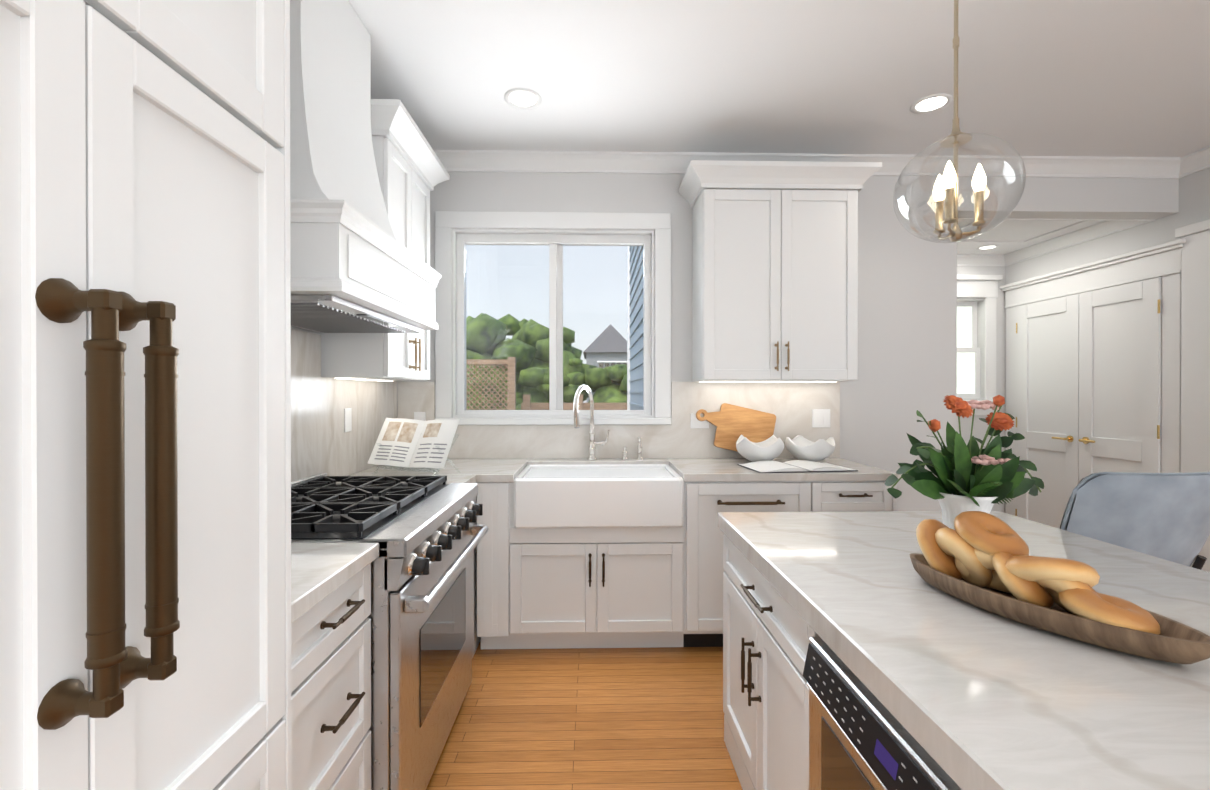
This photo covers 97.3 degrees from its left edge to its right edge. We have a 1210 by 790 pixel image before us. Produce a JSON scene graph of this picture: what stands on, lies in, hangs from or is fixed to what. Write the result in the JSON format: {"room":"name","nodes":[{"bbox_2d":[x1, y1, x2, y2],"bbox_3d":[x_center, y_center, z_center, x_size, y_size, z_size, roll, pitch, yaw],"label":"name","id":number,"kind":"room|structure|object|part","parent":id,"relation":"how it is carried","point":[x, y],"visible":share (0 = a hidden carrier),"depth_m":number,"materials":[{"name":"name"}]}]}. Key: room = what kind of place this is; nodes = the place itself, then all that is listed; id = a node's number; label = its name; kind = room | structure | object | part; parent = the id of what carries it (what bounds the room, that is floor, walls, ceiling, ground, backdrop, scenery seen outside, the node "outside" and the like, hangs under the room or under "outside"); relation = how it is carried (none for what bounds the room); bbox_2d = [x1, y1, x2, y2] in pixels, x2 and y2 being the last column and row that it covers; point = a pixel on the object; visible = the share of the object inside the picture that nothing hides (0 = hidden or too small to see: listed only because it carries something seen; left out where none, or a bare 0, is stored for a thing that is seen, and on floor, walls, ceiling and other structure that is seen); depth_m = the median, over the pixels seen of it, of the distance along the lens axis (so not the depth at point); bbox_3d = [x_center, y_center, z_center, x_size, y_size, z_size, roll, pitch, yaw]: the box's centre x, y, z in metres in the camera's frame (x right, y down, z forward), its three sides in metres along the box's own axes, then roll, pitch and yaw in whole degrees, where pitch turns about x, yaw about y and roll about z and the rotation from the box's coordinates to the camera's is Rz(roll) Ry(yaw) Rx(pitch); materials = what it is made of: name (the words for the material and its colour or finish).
{"room":"kitchen","nodes":[
{"label":"kitchen","id":0,"kind":"room"},
{"bbox_2d":[291,326,320,334],"bbox_3d":[-1.290,-0.070,0.040,0.140,2.780,6.480,0,0,-1],"label":"wall","id":1,"kind":"structure","parent":0,"point":[305,330],"depth_m":2.26,"materials":[{"name":"white paint"}]},
{"bbox_2d":[291,329,396,481],"bbox_3d":[-1.255,0.075,2.107,0.019,0.675,2.304,0,0,-1],"label":"backsplash","id":2,"kind":"structure","parent":1,"relation":"attached to","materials":[{"name":"stone"}]},
{"bbox_2d":[290,0,440,332],"bbox_3d":[-0.989,-0.864,1.901,0.542,1.202,0.927,0,0,-1],"label":"range hood","id":3,"kind":"object","parent":1,"relation":"attached to","point":[356,266],"visible":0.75,"depth_m":1.75,"materials":[{"name":"white painted wood"},{"name":"stainless steel"}]},
{"bbox_2d":[316,104,431,383],"bbox_3d":[-1.130,-0.679,2.697,0.297,1.198,0.630,0,0,-1],"label":"upper cabinet","id":4,"kind":"object","parent":1,"relation":"attached to","point":[404,172],"depth_m":2.49,"materials":[{"name":"white wood"}]},
{"bbox_2d":[426,640,742,789],"bbox_3d":[1.236,1.367,0.884,5.230,0.100,8.040,0,0,-1],"label":"floor","id":5,"kind":"structure","parent":0,"point":[651,718],"depth_m":2.13,"materials":[{"name":"brown wood"}]},
{"bbox_2d":[0,0,303,789],"bbox_3d":[-0.895,-0.022,0.556,0.667,2.680,0.812,0,0,-1],"label":"tall cabinet","id":6,"kind":"object","parent":5,"relation":"on","point":[182,404],"depth_m":0.64,"materials":[{"name":"white wood"}]},
{"bbox_2d":[304,568,370,789],"bbox_3d":[-0.935,0.878,1.202,0.617,0.875,0.474,0,0,-1],"label":"base cabinet","id":7,"kind":"object","parent":5,"relation":"on","point":[337,634],"depth_m":1.26,"materials":[{"name":"white wood"}]},
{"bbox_2d":[304,543,378,615],"bbox_3d":[-0.925,0.421,1.201,0.637,0.040,0.474,0,0,-1],"label":"countertop","id":8,"kind":"structure","parent":7,"relation":"on","point":[327,566],"depth_m":1.27,"materials":[{"name":"white stone"}]},
{"bbox_2d":[291,473,487,789],"bbox_3d":[-0.869,0.829,1.901,0.736,0.968,0.914,0,0,-1],"label":"range","id":9,"kind":"object","parent":5,"relation":"on","point":[422,531],"visible":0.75,"depth_m":1.66,"materials":[{"name":"silver metal"}]},
{"bbox_2d":[472,501,475,657],"bbox_3d":[-0.973,0.872,2.824,0.617,0.875,0.930,0,0,-1],"label":"base cabinet","id":10,"kind":"object","parent":5,"relation":"on","point":[475,501],"depth_m":2.70,"materials":[{"name":"white wood"}]},
{"bbox_2d":[476,480,523,648],"bbox_3d":[-0.535,0.871,2.975,0.220,0.875,0.649,0,0,-1],"label":"base cabinet","id":11,"kind":"object","parent":5,"relation":"on","point":[500,553],"depth_m":2.65,"materials":[{"name":"white wood"}]},
{"bbox_2d":[336,476,475,483],"bbox_3d":[-0.955,0.416,2.496,0.637,0.040,0.277,0,0,-1],"label":"countertop","id":12,"kind":"structure","parent":11,"relation":"on","point":[450,479],"depth_m":2.52,"materials":[{"name":"white stone"}]},
{"bbox_2d":[368,418,460,475],"bbox_3d":[-0.935,0.256,2.650,0.454,0.277,0.230,0,0,21],"label":"cookbook stand","id":13,"kind":"object","parent":12,"relation":"on","point":[399,442],"visible":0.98,"depth_m":2.63,"materials":[{"name":"paper"}]},
{"bbox_2d":[524,480,703,648],"bbox_3d":[-0.040,0.871,2.986,1.005,0.875,0.649,0,0,-1],"label":"base cabinet","id":14,"kind":"object","parent":5,"relation":"on","point":[598,552],"depth_m":2.67,"materials":[{"name":"white wood"}]},
{"bbox_2d":[348,456,897,479],"bbox_3d":[0.095,0.414,2.976,2.759,0.040,0.634,0,0,-1],"label":"countertop","id":15,"kind":"structure","parent":14,"relation":"on","point":[690,467],"depth_m":2.82,"materials":[{"name":"white stone"}]},
{"bbox_2d":[512,464,683,531],"bbox_3d":[-0.036,0.537,2.905,0.844,0.249,0.536,0,0,-1],"label":"sink","id":16,"kind":"object","parent":15,"relation":"in","point":[545,497],"depth_m":2.64,"materials":[{"name":"white ceramic"}]},
{"bbox_2d":[573,385,642,459],"bbox_3d":[0.027,0.166,3.139,0.418,0.452,0.252,0,0,-1],"label":"faucet","id":17,"kind":"object","parent":15,"relation":"on","point":[592,443],"visible":1,"depth_m":3.22,"materials":[{"name":"silver metal"}]},
{"bbox_2d":[696,403,775,451],"bbox_3d":[0.808,0.218,3.269,0.493,0.335,0.070,0,0,-1],"label":"cutting board","id":18,"kind":"object","parent":15,"relation":"on","point":[732,423],"visible":0.79,"depth_m":3.27,"materials":[{"name":"brown wood"}]},
{"bbox_2d":[736,435,783,461],"bbox_3d":[0.905,0.316,3.113,0.270,0.152,0.270,0,0,-1],"label":"bowl","id":19,"kind":"object","parent":15,"relation":"on","point":[771,448],"visible":0.88,"depth_m":3.03,"materials":[{"name":"white ceramic"}]},
{"bbox_2d":[737,460,857,472],"bbox_3d":[1.025,0.382,2.871,0.526,0.023,0.312,0,0,-7],"label":"open book","id":20,"kind":"object","parent":15,"relation":"on","point":[769,466],"visible":0.92,"depth_m":2.80,"materials":[{"name":"grey paper"}]},
{"bbox_2d":[785,435,834,461],"bbox_3d":[1.204,0.320,3.130,0.276,0.144,0.276,0,0,-1],"label":"bowl","id":21,"kind":"object","parent":15,"relation":"on","point":[799,447],"visible":0.98,"depth_m":3.04,"materials":[{"name":"white ceramic"}]},
{"bbox_2d":[704,480,827,646],"bbox_3d":[0.713,0.871,3.004,0.769,0.875,0.649,0,0,-1],"label":"base cabinet","id":22,"kind":"object","parent":5,"relation":"on","point":[719,495],"depth_m":2.69,"materials":[{"name":"white wood"}]},
{"bbox_2d":[718,527,965,789],"bbox_3d":[0.953,0.912,0.781,1.042,0.810,2.498,0,0,-1],"label":"kitchen island","id":23,"kind":"object","parent":5,"relation":"on","point":[797,716],"depth_m":1.29,"materials":[{"name":"painted wood"},{"name":"marble"},{"name":"bronze"}]},
{"bbox_2d":[718,511,1209,789],"bbox_3d":[0.994,0.477,0.765,1.080,0.060,2.520,0,0,-1],"label":"island countertop","id":24,"kind":"structure","parent":23,"relation":"on","point":[1005,703],"depth_m":0.90,"materials":[{"name":"white stone"}]},
{"bbox_2d":[885,395,1043,529],"bbox_3d":[0.935,0.221,1.387,0.426,0.445,0.220,0,0,-1],"label":"flower arrangement","id":25,"kind":"object","parent":24,"relation":"on","point":[971,475],"visible":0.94,"depth_m":1.38,"materials":[{"name":"green plant"}]},
{"bbox_2d":[909,511,1209,663],"bbox_3d":[0.861,0.353,1.077,0.256,0.182,0.481,0,0,-1],"label":"tray","id":26,"kind":"object","parent":24,"relation":"on","point":[983,560],"visible":1,"depth_m":1.02,"materials":[{"name":"brown wood"}]},
{"bbox_2d":[828,480,896,511],"bbox_3d":[1.222,0.871,3.016,0.496,0.875,0.649,0,0,-1],"label":"base cabinet","id":27,"kind":"object","parent":5,"relation":"on","point":[843,495],"depth_m":2.69,"materials":[{"name":"white wood"}]},
{"bbox_2d":[1059,472,1209,569],"bbox_3d":[1.757,0.778,1.955,0.511,1.072,0.621,0,0,-1],"label":"stool","id":28,"kind":"object","parent":5,"relation":"on","point":[1165,516],"visible":0.44,"depth_m":1.68,"materials":[{"name":"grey fabric"}]},
{"bbox_3d":[1.756,0.921,2.003,0.511,0.785,0.526,0,0,-1],"label":"frame","id":29,"kind":"part","parent":28,"relation":"part of","materials":[{"name":"black metal"}]},
{"bbox_2d":[349,0,1209,156],"bbox_3d":[1.253,-1.520,0.163,5.230,0.120,6.620,0,0,-1],"label":"ceiling","id":30,"kind":"structure","parent":0,"point":[1112,78],"depth_m":2.43,"materials":[{"name":"white paint"}]},
{"bbox_2d":[504,88,541,108],"bbox_3d":[-0.407,-1.467,2.640,0.184,0.006,0.184,0,0,-1],"label":"recessed light","id":31,"kind":"object","parent":30,"relation":"in","point":[522,98],"visible":1,"depth_m":2.64,"materials":[{"name":"white"}]},
{"bbox_2d":[433,146,1209,265],"bbox_3d":[1.236,-1.305,0.874,4.950,0.316,7.760,0,0,-1],"label":"crown molding","id":32,"kind":"structure","parent":30,"relation":"attached to","point":[679,163],"depth_m":3.29,"materials":[{"name":"white wood"}]},
{"bbox_2d":[910,94,952,113],"bbox_3d":[1.647,-1.467,2.687,0.184,0.006,0.184,0,0,-1],"label":"recessed light","id":33,"kind":"object","parent":30,"relation":"in","point":[930,103],"visible":1,"depth_m":2.68,"materials":[{"name":"white plastic"}]},
{"bbox_2d":[893,0,1025,242],"bbox_3d":[0.982,-0.947,1.490,0.310,1.035,0.310,0,0,-1],"label":"pendant light","id":34,"kind":"object","parent":30,"relation":"hanging from","point":[946,185],"visible":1,"depth_m":1.48,"materials":[{"name":"clear glass"}]},
{"bbox_3d":[0.982,-0.572,1.491,0.310,0.280,0.310,0,0,-1],"label":"globe glass","id":35,"kind":"part","parent":34,"relation":"part of","materials":[{"name":"clear glass"}]},
{"bbox_2d":[396,172,1178,510],"bbox_3d":[1.178,-0.083,3.408,5.230,2.780,0.140,0,0,-1],"label":"wall","id":36,"kind":"structure","parent":0,"point":[907,325],"depth_m":3.35,"materials":[{"name":"white paint"}]},
{"bbox_2d":[435,211,670,424],"bbox_3d":[-0.318,-0.473,3.354,1.452,1.310,0.174,0,0,-1],"label":"kitchen window","id":37,"kind":"structure","parent":36,"relation":"in","point":[554,232],"depth_m":3.30,"materials":[{"name":"white"}]},
{"bbox_2d":[398,382,839,458],"bbox_3d":[0.098,0.154,3.302,2.738,0.474,0.018,0,0,-1],"label":"backsplash","id":38,"kind":"structure","parent":36,"relation":"attached to","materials":[{"name":"stone"}]},
{"bbox_2d":[688,164,863,383],"bbox_3d":[0.990,-0.681,3.165,0.883,1.198,0.328,0,0,-1],"label":"upper cabinet","id":39,"kind":"object","parent":36,"relation":"attached to","point":[775,246],"depth_m":3.01,"materials":[{"name":"white wood"}]},
{"bbox_2d":[957,266,1005,512],"bbox_3d":[2.575,-0.088,4.861,2.090,2.780,0.140,0,0,-1],"label":"wall","id":40,"kind":"structure","parent":0,"point":[980,427],"depth_m":4.81,"materials":[{"name":"white paint"}]},
{"bbox_2d":[957,275,1002,414],"bbox_3d":[3.074,-0.446,4.831,0.956,1.255,0.180,0,0,-1],"label":"window","id":41,"kind":"structure","parent":40,"relation":"in","point":[968,349],"depth_m":4.80,"materials":[{"name":"white wood"}]},
{"bbox_2d":[957,219,1101,253],"bbox_3d":[2.591,-1.415,4.146,2.090,0.362,1.280,0,0,-1],"label":"ceiling","id":42,"kind":"structure","parent":0,"point":[1007,236],"depth_m":4.11,"materials":[{"name":"white paint"}]},
{"bbox_2d":[977,245,998,249],"bbox_3d":[3.228,-1.244,4.491,0.150,0.006,0.150,0,0,-1],"label":"recessed light","id":43,"kind":"object","parent":42,"relation":"in","point":[986,247],"visible":1,"depth_m":4.50,"materials":[{"name":"white"}]},
{"bbox_2d":[1005,167,1209,512],"bbox_3d":[3.781,-0.073,0.937,0.140,2.780,8.040,0,0,-1],"label":"wall","id":44,"kind":"structure","parent":0,"point":[1194,197],"depth_m":3.69,"materials":[{"name":"white paint"}]},
{"bbox_2d":[1015,277,1161,527],"bbox_3d":[3.594,0.261,4.059,0.088,2.064,1.174,0,0,-1],"label":"closet door","id":45,"kind":"structure","parent":44,"relation":"in","point":[1089,372],"depth_m":3.98,"materials":[{"name":"white wood"}]},
{"bbox_2d":[1000,219,1209,571],"bbox_3d":[3.611,0.125,3.965,0.060,2.360,1.700,0,0,-1],"label":"door frame","id":46,"kind":"structure","parent":44,"relation":"attached to","point":[1181,267],"depth_m":3.40,"materials":[{"name":"white wood"}]},
{"label":"outside","id":47,"kind":"structure","parent":0,"visible":0},
{"bbox_2d":[466,246,642,409],"bbox_3d":[0.430,-0.497,36.883,55.000,9.550,66.210,0,0,-1],"label":"outdoor view","id":48,"kind":"object","parent":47,"point":[635,287],"depth_m":9.34,"materials":[{"name":"green plant"}]}
]}

